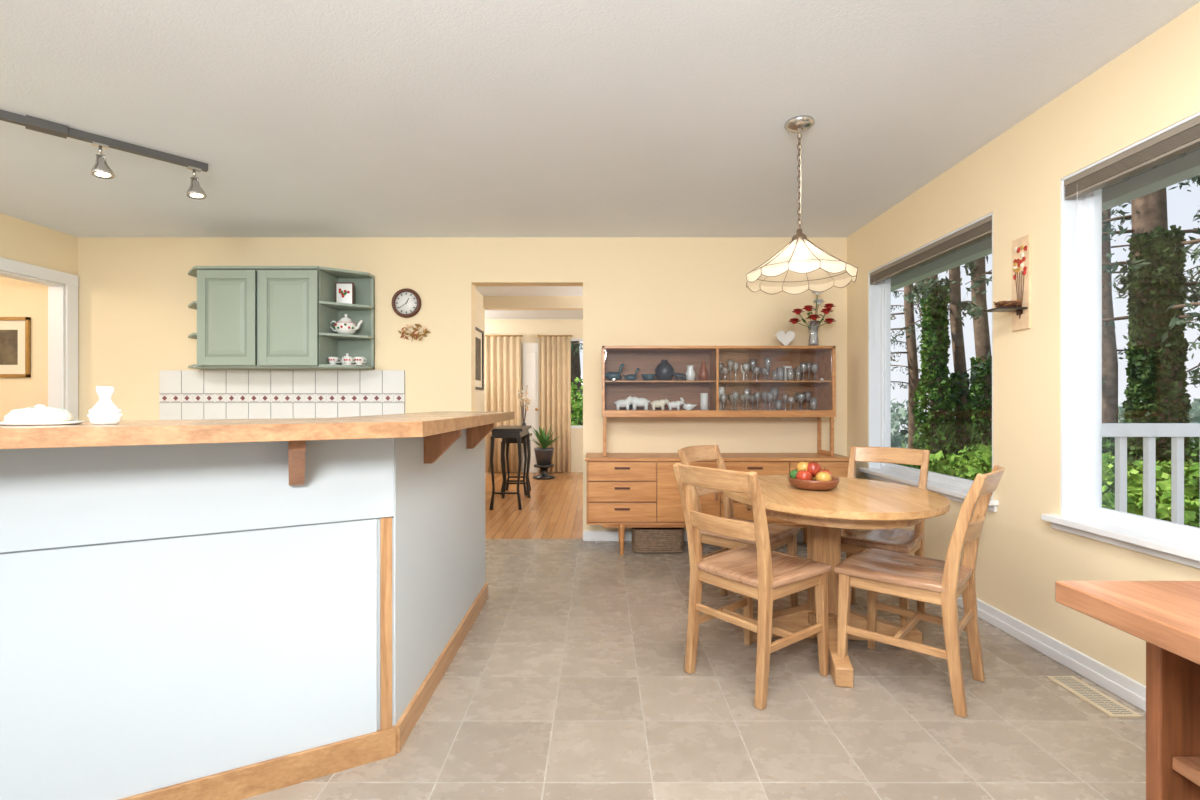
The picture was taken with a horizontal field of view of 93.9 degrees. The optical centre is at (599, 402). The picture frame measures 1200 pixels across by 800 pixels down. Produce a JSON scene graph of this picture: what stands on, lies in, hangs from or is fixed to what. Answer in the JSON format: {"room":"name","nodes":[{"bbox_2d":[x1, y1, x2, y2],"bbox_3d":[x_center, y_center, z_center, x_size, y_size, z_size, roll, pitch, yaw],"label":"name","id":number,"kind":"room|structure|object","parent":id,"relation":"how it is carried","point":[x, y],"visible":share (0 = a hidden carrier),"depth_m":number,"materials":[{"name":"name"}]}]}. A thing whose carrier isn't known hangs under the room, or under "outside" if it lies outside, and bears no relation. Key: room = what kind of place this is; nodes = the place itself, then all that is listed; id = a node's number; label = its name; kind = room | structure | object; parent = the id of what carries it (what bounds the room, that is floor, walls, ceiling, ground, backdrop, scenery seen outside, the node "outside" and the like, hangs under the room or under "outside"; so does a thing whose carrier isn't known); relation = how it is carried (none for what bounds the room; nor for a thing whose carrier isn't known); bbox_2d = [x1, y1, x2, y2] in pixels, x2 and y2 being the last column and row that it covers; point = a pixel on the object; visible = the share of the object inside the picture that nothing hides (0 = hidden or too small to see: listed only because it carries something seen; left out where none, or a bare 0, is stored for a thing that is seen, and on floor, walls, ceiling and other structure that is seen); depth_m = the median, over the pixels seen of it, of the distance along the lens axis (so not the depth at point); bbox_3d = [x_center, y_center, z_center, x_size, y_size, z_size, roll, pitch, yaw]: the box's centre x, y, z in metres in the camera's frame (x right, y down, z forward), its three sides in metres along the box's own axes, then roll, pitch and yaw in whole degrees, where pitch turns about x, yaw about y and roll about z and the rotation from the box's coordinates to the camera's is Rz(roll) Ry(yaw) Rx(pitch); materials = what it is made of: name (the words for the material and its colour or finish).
{"room":"dining room","nodes":[
{"label":"dining room","id":0,"kind":"room"},
{"bbox_2d":[0,213,76,284],"bbox_3d":[-4.240,-0.105,1.590,0.120,2.430,5.780,0,0,0],"label":"wall","id":1,"kind":"structure","parent":0,"point":[23,241],"depth_m":4.16,"materials":[{"name":"paint"}]},
{"bbox_2d":[0,257,78,420],"bbox_3d":[-4.230,0.050,3.840,0.140,2.120,1.260,0,0,0],"label":"trim","id":2,"kind":"structure","parent":1,"relation":"attached to","point":[62,299],"depth_m":4.36,"materials":[{"name":"white wood"}]},
{"bbox_2d":[0,237,846,530],"bbox_3d":[-2.087,-0.105,4.555,8.426,2.430,0.150,0,0,0],"label":"wall","id":3,"kind":"structure","parent":0,"point":[136,321],"depth_m":4.48,"materials":[{"name":"paint"}]},
{"bbox_2d":[0,317,30,376],"bbox_3d":[-4.800,-0.440,4.468,0.500,0.480,0.023,0,0,0],"label":"framed picture","id":4,"kind":"object","parent":3,"relation":"attached to","point":[15,332],"visible":1,"depth_m":4.47,"materials":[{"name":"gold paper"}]},
{"bbox_2d":[188,266,374,368],"bbox_3d":[-2.500,-0.637,4.309,1.400,0.745,0.338,0,0,0],"label":"upper cabinet","id":5,"kind":"object","parent":3,"relation":"attached to","point":[249,317],"visible":1,"depth_m":4.15,"materials":[{"name":"green paint"}]},
{"bbox_2d":[335,282,353,303],"bbox_3d":[-1.990,-0.844,4.363,0.140,0.180,0.018,0,0,0],"label":"decorative tile","id":6,"kind":"object","parent":5,"relation":"in","point":[344,291],"visible":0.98,"depth_m":4.36,"materials":[{"name":"white ceramic"}]},
{"bbox_2d":[330,314,361,334],"bbox_3d":[-1.962,-0.602,4.330,0.204,0.166,0.164,0,0,-38],"label":"teapot","id":7,"kind":"object","parent":5,"relation":"in","point":[345,325],"visible":0.94,"depth_m":4.29,"materials":[{"name":"white ceramic"}]},
{"bbox_2d":[159,370,404,419],"bbox_3d":[-2.540,-0.030,4.474,1.960,0.451,0.010,0,0,0],"label":"tile backsplash","id":8,"kind":"structure","parent":3,"relation":"attached to","point":[183,394],"depth_m":4.47,"materials":[{"name":"white tile"}]},
{"bbox_2d":[391,288,420,317],"bbox_3d":[-1.544,-0.792,4.462,0.236,0.236,0.035,0,0,0],"label":"wall clock","id":9,"kind":"object","parent":3,"relation":"attached to","point":[406,303],"visible":1,"depth_m":4.46,"materials":[{"name":"brown wood"}]},
{"bbox_2d":[398,324,430,341],"bbox_3d":[-1.479,-0.556,4.463,0.269,0.150,0.032,0,0,0],"label":"wall ornament","id":10,"kind":"object","parent":3,"relation":"attached to","point":[414,333],"visible":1,"depth_m":4.46,"materials":[{"name":"gold metal"}]},
{"bbox_2d":[583,531,803,540],"bbox_3d":[0.227,1.067,4.473,3.454,0.085,0.014,0,0,0],"label":"baseboard","id":11,"kind":"structure","parent":3,"relation":"attached to","point":[587,535],"depth_m":4.47,"materials":[{"name":"white wood"}]},
{"bbox_2d":[475,289,484,411],"bbox_3d":[-2.645,-0.105,6.904,4.853,2.430,1.848,0,0,43],"label":"wall","id":12,"kind":"structure","parent":0,"point":[479,310],"depth_m":6.79,"materials":[{"name":"paint"}]},
{"bbox_2d":[475,326,483,389],"bbox_3d":[-1.438,-0.510,6.600,0.023,0.720,0.550,0,0,0],"label":"framed picture","id":13,"kind":"object","parent":12,"relation":"attached to","point":[479,334],"visible":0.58,"depth_m":6.69,"materials":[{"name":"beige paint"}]},
{"bbox_2d":[475,286,582,318],"bbox_3d":[-0.937,-1.370,6.815,6.126,0.100,4.370,0,0,0],"label":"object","id":14,"kind":"structure","parent":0,"point":[483,290],"depth_m":6.91,"materials":[{"name":"white paint"}]},
{"bbox_2d":[485,319,582,471],"bbox_3d":[-0.937,-0.105,8.960,6.126,2.430,0.120,0,0,0],"label":"wall","id":15,"kind":"structure","parent":0,"point":[529,328],"depth_m":8.90,"materials":[{"name":"paint"}]},
{"bbox_2d":[485,335,522,471],"bbox_3d":[-1.553,0.015,8.755,0.676,2.150,0.166,0,0,11],"label":"curtain","id":16,"kind":"object","parent":15,"relation":"hanging from","point":[502,352],"visible":0.73,"depth_m":8.75,"materials":[{"name":"fabric"}]},
{"bbox_2d":[523,343,538,472],"bbox_3d":[-1.095,0.085,8.854,0.250,2.050,0.087,0,0,0],"label":"door","id":17,"kind":"structure","parent":15,"relation":"in","point":[530,350],"depth_m":8.85,"materials":[{"name":"white wood"}]},
{"bbox_2d":[537,335,572,471],"bbox_3d":[-0.716,0.015,8.757,0.560,2.150,0.164,0,0,14],"label":"curtain","id":18,"kind":"object","parent":15,"relation":"hanging from","point":[554,350],"visible":0.88,"depth_m":8.75,"materials":[{"name":"fabric"}]},
{"bbox_2d":[571,338,582,427],"bbox_3d":[0.390,-0.305,8.945,1.820,1.430,0.050,0,0,0],"label":"window","id":19,"kind":"structure","parent":15,"relation":"in","point":[572,339],"depth_m":8.92,"materials":[{"name":"white plastic"}]},
{"bbox_2d":[0,0,1199,236],"bbox_3d":[-1.102,-1.395,1.665,6.456,0.150,5.930,0,0,0],"label":"ceiling","id":20,"kind":"structure","parent":0,"point":[307,118],"depth_m":2.48,"materials":[{"name":"paint"}]},
{"bbox_2d":[0,109,207,198],"bbox_3d":[-2.633,-1.221,2.609,0.092,0.198,1.352,0,0,43],"label":"track light","id":21,"kind":"object","parent":20,"relation":"attached to","point":[100,169],"visible":1,"depth_m":2.78,"materials":[{"name":"metal"}]},
{"bbox_2d":[483,296,582,309],"bbox_3d":[0.263,-1.245,7.025,3.426,0.150,0.150,0,0,0],"label":"beam","id":22,"kind":"structure","parent":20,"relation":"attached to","point":[489,302],"depth_m":6.95,"materials":[{"name":"paint"}]},
{"bbox_2d":[746,115,857,294],"bbox_3d":[0.940,-0.937,2.640,0.506,0.767,0.506,0,0,0],"label":"pendant lamp","id":23,"kind":"object","parent":20,"relation":"hanging from","point":[801,266],"visible":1,"depth_m":2.61,"materials":[{"name":"white glass"}]},
{"bbox_2d":[242,472,1145,799],"bbox_3d":[-1.027,1.160,3.850,6.306,0.100,10.300,0,0,0],"label":"floor","id":24,"kind":"structure","parent":0,"point":[570,681],"depth_m":2.02,"materials":[{"name":"tile"}]},
{"bbox_2d":[0,412,513,799],"bbox_3d":[-1.464,0.582,1.523,1.430,1.057,3.819,0,0,41],"label":"breakfast bar","id":25,"kind":"object","parent":24,"relation":"on","point":[199,609],"visible":1,"depth_m":1.55,"materials":[{"name":"paint"}]},
{"bbox_2d":[0,405,83,425],"bbox_3d":[-1.320,0.029,1.320,0.170,0.047,0.136,0,0,0],"label":"covered dish","id":26,"kind":"object","parent":25,"relation":"on","point":[38,415],"visible":1,"depth_m":1.28,"materials":[{"name":"white ceramic"}]},
{"bbox_2d":[87,387,122,424],"bbox_3d":[-1.175,0.007,1.330,0.065,0.089,0.064,0,0,0],"label":"bud vase","id":27,"kind":"object","parent":25,"relation":"on","point":[105,412],"visible":1,"depth_m":1.32,"materials":[{"name":"white ceramic"}]},
{"bbox_2d":[490,425,531,509],"bbox_3d":[-0.975,0.691,6.155,0.350,0.842,0.790,0,0,0],"label":"bar stool","id":28,"kind":"object","parent":24,"relation":"on","point":[504,431],"visible":0.98,"depth_m":5.79,"materials":[{"name":"black paint"}]},
{"bbox_2d":[500,433,531,494],"bbox_3d":[-1.030,0.751,6.880,0.340,0.722,0.440,0,0,0],"label":"bar stool","id":29,"kind":"object","parent":24,"relation":"on","point":[523,439],"visible":0.6,"depth_m":6.69,"materials":[{"name":"black paint"}]},
{"bbox_2d":[517,389,530,424],"bbox_3d":[-0.926,0.089,6.850,0.162,0.600,0.129,0,0,0],"label":"dried flowers","id":30,"kind":"object","parent":29,"relation":"on","point":[527,399],"visible":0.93,"depth_m":6.83,"materials":[{"name":"plant"}]},
{"bbox_2d":[531,425,560,479],"bbox_3d":[-0.821,0.719,8.192,0.474,0.783,0.635,0,0,19],"label":"potted plant","id":31,"kind":"object","parent":24,"relation":"on","point":[543,454],"visible":1,"depth_m":8.11,"materials":[{"name":"plant"}]},
{"bbox_2d":[631,528,683,552],"bbox_3d":[0.430,1.019,4.220,0.382,0.174,0.241,0,0,0],"label":"wicker basket","id":32,"kind":"object","parent":24,"relation":"on","point":[644,540],"visible":0.9,"depth_m":4.11,"materials":[{"name":"brown wicker"}]},
{"bbox_2d":[585,453,848,554],"bbox_3d":[0.866,0.756,4.247,1.948,0.708,0.437,0,0,0],"label":"sideboard","id":33,"kind":"object","parent":24,"relation":"on","point":[624,490],"visible":0.6,"depth_m":4.04,"materials":[{"name":"brown wood"}]},
{"bbox_2d":[602,346,835,455],"bbox_3d":[0.885,-0.011,4.312,1.740,0.823,0.295,0,0,0],"label":"hutch","id":34,"kind":"object","parent":33,"relation":"on","point":[645,358],"visible":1,"depth_m":4.45,"materials":[{"name":"brown wood"}]},
{"bbox_2d":[605,364,625,380],"bbox_3d":[0.110,-0.230,4.250,0.192,0.130,0.058,0,0,0],"label":"figurine","id":35,"kind":"object","parent":34,"relation":"in","point":[610,375],"visible":0.88,"depth_m":4.23,"materials":[{"name":"teal ceramic"}]},
{"bbox_2d":[614,399,630,409],"bbox_3d":[0.189,0.013,4.270,0.164,0.094,0.058,0,0,0],"label":"bear figurine","id":36,"kind":"object","parent":34,"relation":"in","point":[620,403],"visible":0.98,"depth_m":4.25,"materials":[{"name":"white ceramic"}]},
{"bbox_2d":[622,368,640,380],"bbox_3d":[0.242,-0.213,4.270,0.144,0.098,0.044,0,0,0],"label":"figurine","id":37,"kind":"object","parent":34,"relation":"in","point":[630,377],"visible":1,"depth_m":4.26,"materials":[{"name":"teal ceramic"}]},
{"bbox_2d":[627,396,649,409],"bbox_3d":[0.288,0.005,4.270,0.192,0.111,0.068,0,0,0],"label":"bear figurine","id":38,"kind":"object","parent":34,"relation":"in","point":[635,401],"visible":0.98,"depth_m":4.24,"materials":[{"name":"white ceramic"}]},
{"bbox_2d":[641,374,655,380],"bbox_3d":[0.370,-0.190,4.280,0.120,0.050,0.120,0,0,0],"label":"bowl","id":39,"kind":"object","parent":34,"relation":"on","point":[647,377],"visible":0.99,"depth_m":4.24,"materials":[{"name":"teal ceramic"}]},
{"bbox_2d":[650,399,669,409],"bbox_3d":[0.458,0.016,4.270,0.154,0.089,0.054,0,0,0],"label":"bear figurine","id":40,"kind":"object","parent":34,"relation":"in","point":[661,403],"visible":0.97,"depth_m":4.25,"materials":[{"name":"white ceramic"}]},
{"bbox_2d":[655,360,673,380],"bbox_3d":[0.500,-0.247,4.340,0.150,0.165,0.150,0,0,0],"label":"vase","id":41,"kind":"object","parent":34,"relation":"in","point":[663,371],"visible":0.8,"depth_m":4.29,"materials":[{"name":"ceramic"}]},
{"bbox_2d":[667,400,684,409],"bbox_3d":[0.576,0.021,4.250,0.135,0.078,0.048,0,0,0],"label":"bear figurine","id":42,"kind":"object","parent":34,"relation":"in","point":[677,404],"visible":1,"depth_m":4.23,"materials":[{"name":"white ceramic"}]},
{"bbox_2d":[671,372,685,380],"bbox_3d":[0.597,-0.197,4.240,0.115,0.067,0.041,0,0,0],"label":"bear figurine","id":43,"kind":"object","parent":34,"relation":"in","point":[682,376],"visible":1,"depth_m":4.22,"materials":[{"name":"stone"}]},
{"bbox_2d":[678,397,695,409],"bbox_3d":[0.673,0.011,4.300,0.144,0.098,0.044,0,0,0],"label":"figurine","id":44,"kind":"object","parent":34,"relation":"in","point":[685,406],"visible":0.95,"depth_m":4.29,"materials":[{"name":"white ceramic"}]},
{"bbox_2d":[685,365,694,380],"bbox_3d":[0.700,-0.225,4.340,0.080,0.120,0.080,0,0,0],"label":"vase","id":45,"kind":"object","parent":34,"relation":"in","point":[690,373],"visible":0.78,"depth_m":4.31,"materials":[{"name":"white ceramic"}]},
{"bbox_2d":[698,362,708,380],"bbox_3d":[0.800,-0.239,4.330,0.080,0.150,0.080,0,0,0],"label":"bottle","id":46,"kind":"object","parent":34,"relation":"in","point":[703,375],"visible":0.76,"depth_m":4.30,"materials":[{"name":"ceramic"}]},
{"bbox_2d":[700,393,707,409],"bbox_3d":[0.800,-0.005,4.300,0.060,0.130,0.060,0,0,0],"label":"tumbler","id":47,"kind":"object","parent":34,"relation":"in","point":[703,396],"visible":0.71,"depth_m":4.28,"materials":[{"name":"ceramic"}]},
{"bbox_2d":[719,357,818,409],"bbox_3d":[1.285,-0.141,4.305,0.748,0.400,0.182,0,0,0],"label":"glassware collection","id":48,"kind":"object","parent":34,"relation":"in","point":[787,370],"visible":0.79,"depth_m":4.28,"materials":[{"name":"clear glass"}]},
{"bbox_2d":[775,331,794,345],"bbox_3d":[1.430,-0.487,4.330,0.144,0.130,0.040,0,0,0],"label":"heart ornament","id":49,"kind":"object","parent":34,"relation":"on","point":[783,338],"visible":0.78,"depth_m":4.31,"materials":[{"name":"white ceramic"}]},
{"bbox_2d":[789,291,836,345],"bbox_3d":[1.635,-0.645,4.307,0.374,0.447,0.203,0,0,0],"label":"flower vase","id":50,"kind":"object","parent":34,"relation":"on","point":[827,309],"visible":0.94,"depth_m":4.29,"materials":[{"name":"clear glass"}]},
{"bbox_2d":[678,445,799,607],"bbox_3d":[0.729,0.679,2.986,0.542,0.866,0.417,0,0,41],"label":"dining chair","id":51,"kind":"object","parent":24,"relation":"on","point":[780,535],"visible":0.41,"depth_m":2.96,"materials":[{"name":"brown wood"}]},
{"bbox_2d":[673,463,831,709],"bbox_3d":[0.610,0.679,2.276,0.542,0.866,0.417,0,0,-38],"label":"dining chair","id":52,"kind":"object","parent":24,"relation":"on","point":[761,573],"visible":1,"depth_m":2.19,"materials":[{"name":"brown wood"}]},
{"bbox_2d":[723,475,949,687],"bbox_3d":[1.035,0.755,2.560,0.920,0.710,1.060,0,0,0],"label":"dining table","id":53,"kind":"object","parent":24,"relation":"on","point":[855,503],"visible":0.66,"depth_m":2.41,"materials":[{"name":"brown wood"}]},
{"bbox_2d":[788,461,838,490],"bbox_3d":[0.990,0.334,2.600,0.224,0.130,0.224,0,0,0],"label":"fruit bowl","id":54,"kind":"object","parent":53,"relation":"on","point":[806,476],"visible":1,"depth_m":2.55,"materials":[{"name":"brown wood"}]},
{"bbox_2d":[841,446,929,625],"bbox_3d":[1.416,0.679,2.871,0.417,0.866,0.542,0,0,41],"label":"dining chair","id":55,"kind":"object","parent":24,"relation":"on","point":[853,541],"visible":0.45,"depth_m":2.86,"materials":[{"name":"brown wood"}]},
{"bbox_2d":[834,465,1004,716],"bbox_3d":[1.274,0.679,2.229,0.542,0.866,0.417,0,0,43],"label":"dining chair","id":56,"kind":"object","parent":24,"relation":"on","point":[919,578],"visible":0.98,"depth_m":2.17,"materials":[{"name":"brown wood"}]},
{"bbox_2d":[1046,676,1142,717],"bbox_3d":[1.855,1.106,2.115,0.110,0.007,0.290,0,0,0],"label":"floor vent","id":57,"kind":"object","parent":24,"relation":"in","point":[1092,696],"visible":1,"depth_m":2.10,"materials":[{"name":"beige metal"}]},
{"bbox_2d":[1055,581,1199,799],"bbox_3d":[1.427,0.740,0.682,0.965,0.740,0.965,0,0,0],"label":"table","id":58,"kind":"object","parent":24,"relation":"on","point":[1165,615],"visible":1,"depth_m":1.07,"materials":[{"name":"brown wood"}]},
{"bbox_2d":[847,2,1199,685],"bbox_3d":[2.051,-0.105,1.590,0.150,2.430,5.780,0,0,0],"label":"wall","id":59,"kind":"structure","parent":0,"point":[1152,86],"depth_m":2.53,"materials":[{"name":"paint"}]},
{"bbox_2d":[859,212,998,511],"bbox_3d":[2.026,-0.207,3.473,0.200,1.505,1.393,0,0,0],"label":"window","id":60,"kind":"structure","parent":59,"relation":"in","point":[879,295],"depth_m":4.09,"materials":[{"name":"white plastic"}]},
{"bbox_2d":[870,215,991,284],"bbox_3d":[2.003,-0.653,3.473,0.046,0.587,1.283,0,0,0],"label":"window blind","id":61,"kind":"object","parent":60,"relation":"attached to","point":[982,229],"visible":0.79,"depth_m":3.31,"materials":[{"name":"beige fabric"}]},
{"bbox_2d":[1012,234,1030,330],"bbox_3d":[1.968,-0.555,2.618,0.015,0.430,0.105,0,0,0],"label":"wall plaque","id":62,"kind":"object","parent":59,"relation":"attached to","point":[1021,247],"visible":0.99,"depth_m":2.60,"materials":[{"name":"beige ceramic"}]},
{"bbox_2d":[984,299,1027,314],"bbox_3d":[1.897,-0.445,2.621,0.132,0.069,0.108,0,0,0],"label":"shelf","id":63,"kind":"object","parent":62,"relation":"attached to","point":[1002,306],"visible":1,"depth_m":2.59,"materials":[{"name":"black paint"}]},
{"bbox_2d":[891,146,1199,278],"bbox_3d":[2.438,-1.183,2.350,0.624,0.075,7.300,0,0,0],"label":"eave soffit","id":64,"kind":"object","parent":59,"relation":"attached to","point":[1197,148],"visible":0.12,"depth_m":2.94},
{"bbox_2d":[891,150,1199,291],"bbox_3d":[2.810,-1.155,2.350,0.120,0.130,7.300,0,0,0],"label":"gutter","id":65,"kind":"object","parent":64,"relation":"attached to","point":[1178,170],"depth_m":2.98,"materials":[{"name":"grey metal"}]},
{"bbox_2d":[957,594,1145,711],"bbox_3d":[1.965,1.067,1.590,0.022,0.085,5.780,0,0,0],"label":"baseboard","id":66,"kind":"structure","parent":59,"relation":"attached to","point":[1119,684],"depth_m":2.35,"materials":[{"name":"white wood"}]},
{"bbox_2d":[1041,112,1199,568],"bbox_3d":[2.026,-0.207,1.653,0.200,1.505,1.586,0,0,0],"label":"window","id":67,"kind":"structure","parent":59,"relation":"in","point":[1083,514],"depth_m":2.37,"materials":[{"name":"white paint"}]},
{"bbox_2d":[1064,116,1199,315],"bbox_3d":[2.003,-0.653,1.653,0.046,0.587,1.476,0,0,0],"label":"window blind","id":68,"kind":"object","parent":67,"relation":"attached to","point":[1185,137],"visible":1,"depth_m":2.08,"materials":[{"name":"beige fabric"}]},
{"bbox_2d":[1102,423,1199,523],"bbox_3d":[4.498,0.625,3.450,3.075,1.010,0.100,0,0,0],"label":"deck railing","id":69,"kind":"object","parent":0,"point":[1149,432],"depth_m":3.44,"materials":[{"name":"white wood"}]},
{"label":"outside","id":70,"kind":"structure","parent":0,"visible":0},
{"bbox_3d":[21.075,2.360,10.000,37.850,0.100,60.000,0,0,0],"label":"ground","id":71,"kind":"structure","parent":70,"visible":0},
{"bbox_2d":[891,290,921,388],"bbox_3d":[9.360,-4.738,18.927,3.662,14.313,5.121,0,0,-35],"label":"conifer tree","id":72,"kind":"object","parent":71,"relation":"on","point":[896,291],"visible":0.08,"depth_m":18.63,"materials":[{"name":"green plant"}]},
{"bbox_2d":[891,270,961,448],"bbox_3d":[7.176,-3.739,14.292,3.889,12.309,2.180,0,0,-10],"label":"conifer tree","id":73,"kind":"object","parent":71,"relation":"on","point":[913,374],"visible":0.05,"depth_m":13.42,"materials":[{"name":"green plant"}]},
{"bbox_2d":[891,256,991,449],"bbox_3d":[6.874,-3.238,9.736,3.064,11.310,2.319,0,0,19],"label":"conifer tree","id":74,"kind":"object","parent":71,"relation":"on","point":[981,388],"visible":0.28,"depth_m":9.81,"materials":[{"name":"green plant"}]},
{"bbox_2d":[903,261,982,461],"bbox_3d":[6.011,-2.738,9.444,3.065,10.308,1.804,0,0,0],"label":"conifer tree","id":75,"kind":"object","parent":71,"relation":"on","point":[962,422],"visible":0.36,"depth_m":9.30,"materials":[{"name":"green plant"}]},
{"bbox_2d":[908,255,987,462],"bbox_3d":[5.509,-2.738,8.968,2.292,10.311,2.160,0,0,-16],"label":"conifer tree","id":76,"kind":"object","parent":71,"relation":"on","point":[935,339],"visible":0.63,"depth_m":9.07,"materials":[{"name":"green plant"}]},
{"bbox_2d":[891,398,1199,456],"bbox_3d":[29.043,1.459,26.014,47.120,5.115,5.703,0,0,-4],"label":"shrub","id":77,"kind":"object","parent":71,"relation":"on","point":[901,413],"visible":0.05,"depth_m":24.78,"materials":[{"name":"green plant"}]},
{"bbox_2d":[892,441,1199,517],"bbox_3d":[7.129,1.464,7.360,8.109,1.948,2.764,0,0,0],"label":"shrub","id":78,"kind":"object","parent":71,"relation":"on","point":[957,465],"visible":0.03,"depth_m":6.71,"materials":[{"name":"green plant"}]},
{"bbox_2d":[929,437,1199,463],"bbox_3d":[11.817,1.648,12.254,12.096,2.686,4.127,0,0,0],"label":"shrub","id":79,"kind":"object","parent":71,"relation":"on","point":[1192,453],"visible":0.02,"depth_m":12.75,"materials":[{"name":"green plant"}]},
{"bbox_2d":[956,175,1199,480],"bbox_3d":[6.796,-2.737,6.962,3.730,10.319,4.730,0,0,-30],"label":"conifer tree","id":80,"kind":"object","parent":71,"relation":"on","point":[1156,286],"visible":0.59,"depth_m":6.77,"materials":[{"name":"green plant"}]},
{"bbox_2d":[1102,459,1199,527],"bbox_3d":[7.610,1.598,5.220,5.743,2.056,1.964,0,0,5],"label":"shrub","id":81,"kind":"object","parent":71,"relation":"on","point":[1163,486],"visible":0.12,"depth_m":5.56,"materials":[{"name":"green plant"}]},
{"bbox_2d":[1102,179,1199,462],"bbox_3d":[12.212,-4.238,13.252,4.367,13.313,3.869,0,0,-22],"label":"conifer tree","id":82,"kind":"object","parent":71,"relation":"on","point":[1109,347],"visible":0.06,"depth_m":13.37,"materials":[{"name":"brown plant"}]},
{"bbox_2d":[1121,201,1199,387],"bbox_3d":[15.024,-4.237,12.958,5.937,13.318,4.664,0,0,25],"label":"conifer tree","id":83,"kind":"object","parent":71,"relation":"on","point":[1190,272],"visible":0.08,"depth_m":13.74,"materials":[{"name":"green plant"}]},
{"bbox_2d":[1179,175,1199,384],"bbox_3d":[10.040,-3.238,8.717,4.108,11.314,3.700,0,0,-34],"label":"conifer tree","id":84,"kind":"object","parent":71,"relation":"on","point":[1195,372],"visible":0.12,"depth_m":9.50,"materials":[{"name":"green plant"}]},
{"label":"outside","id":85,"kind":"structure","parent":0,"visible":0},
{"bbox_3d":[-2.925,2.360,24.550,10.150,0.100,30.900,0,0,0],"label":"lawn","id":86,"kind":"structure","parent":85,"visible":0},
{"bbox_2d":[571,341,582,424],"bbox_3d":[-1.161,-2.736,16.076,5.434,10.328,5.760,0,0,0],"label":"conifer tree","id":87,"kind":"object","parent":86,"relation":"on","point":[575,353],"visible":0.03,"depth_m":15.77,"materials":[{"name":"green plant"}]},
{"bbox_2d":[571,377,582,424],"bbox_3d":[-0.578,0.916,13.006,7.422,3.031,2.205,0,0,0],"label":"shrub","id":88,"kind":"object","parent":86,"relation":"on","point":[577,407],"visible":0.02,"depth_m":12.84,"materials":[{"name":"green plant"}]}
]}

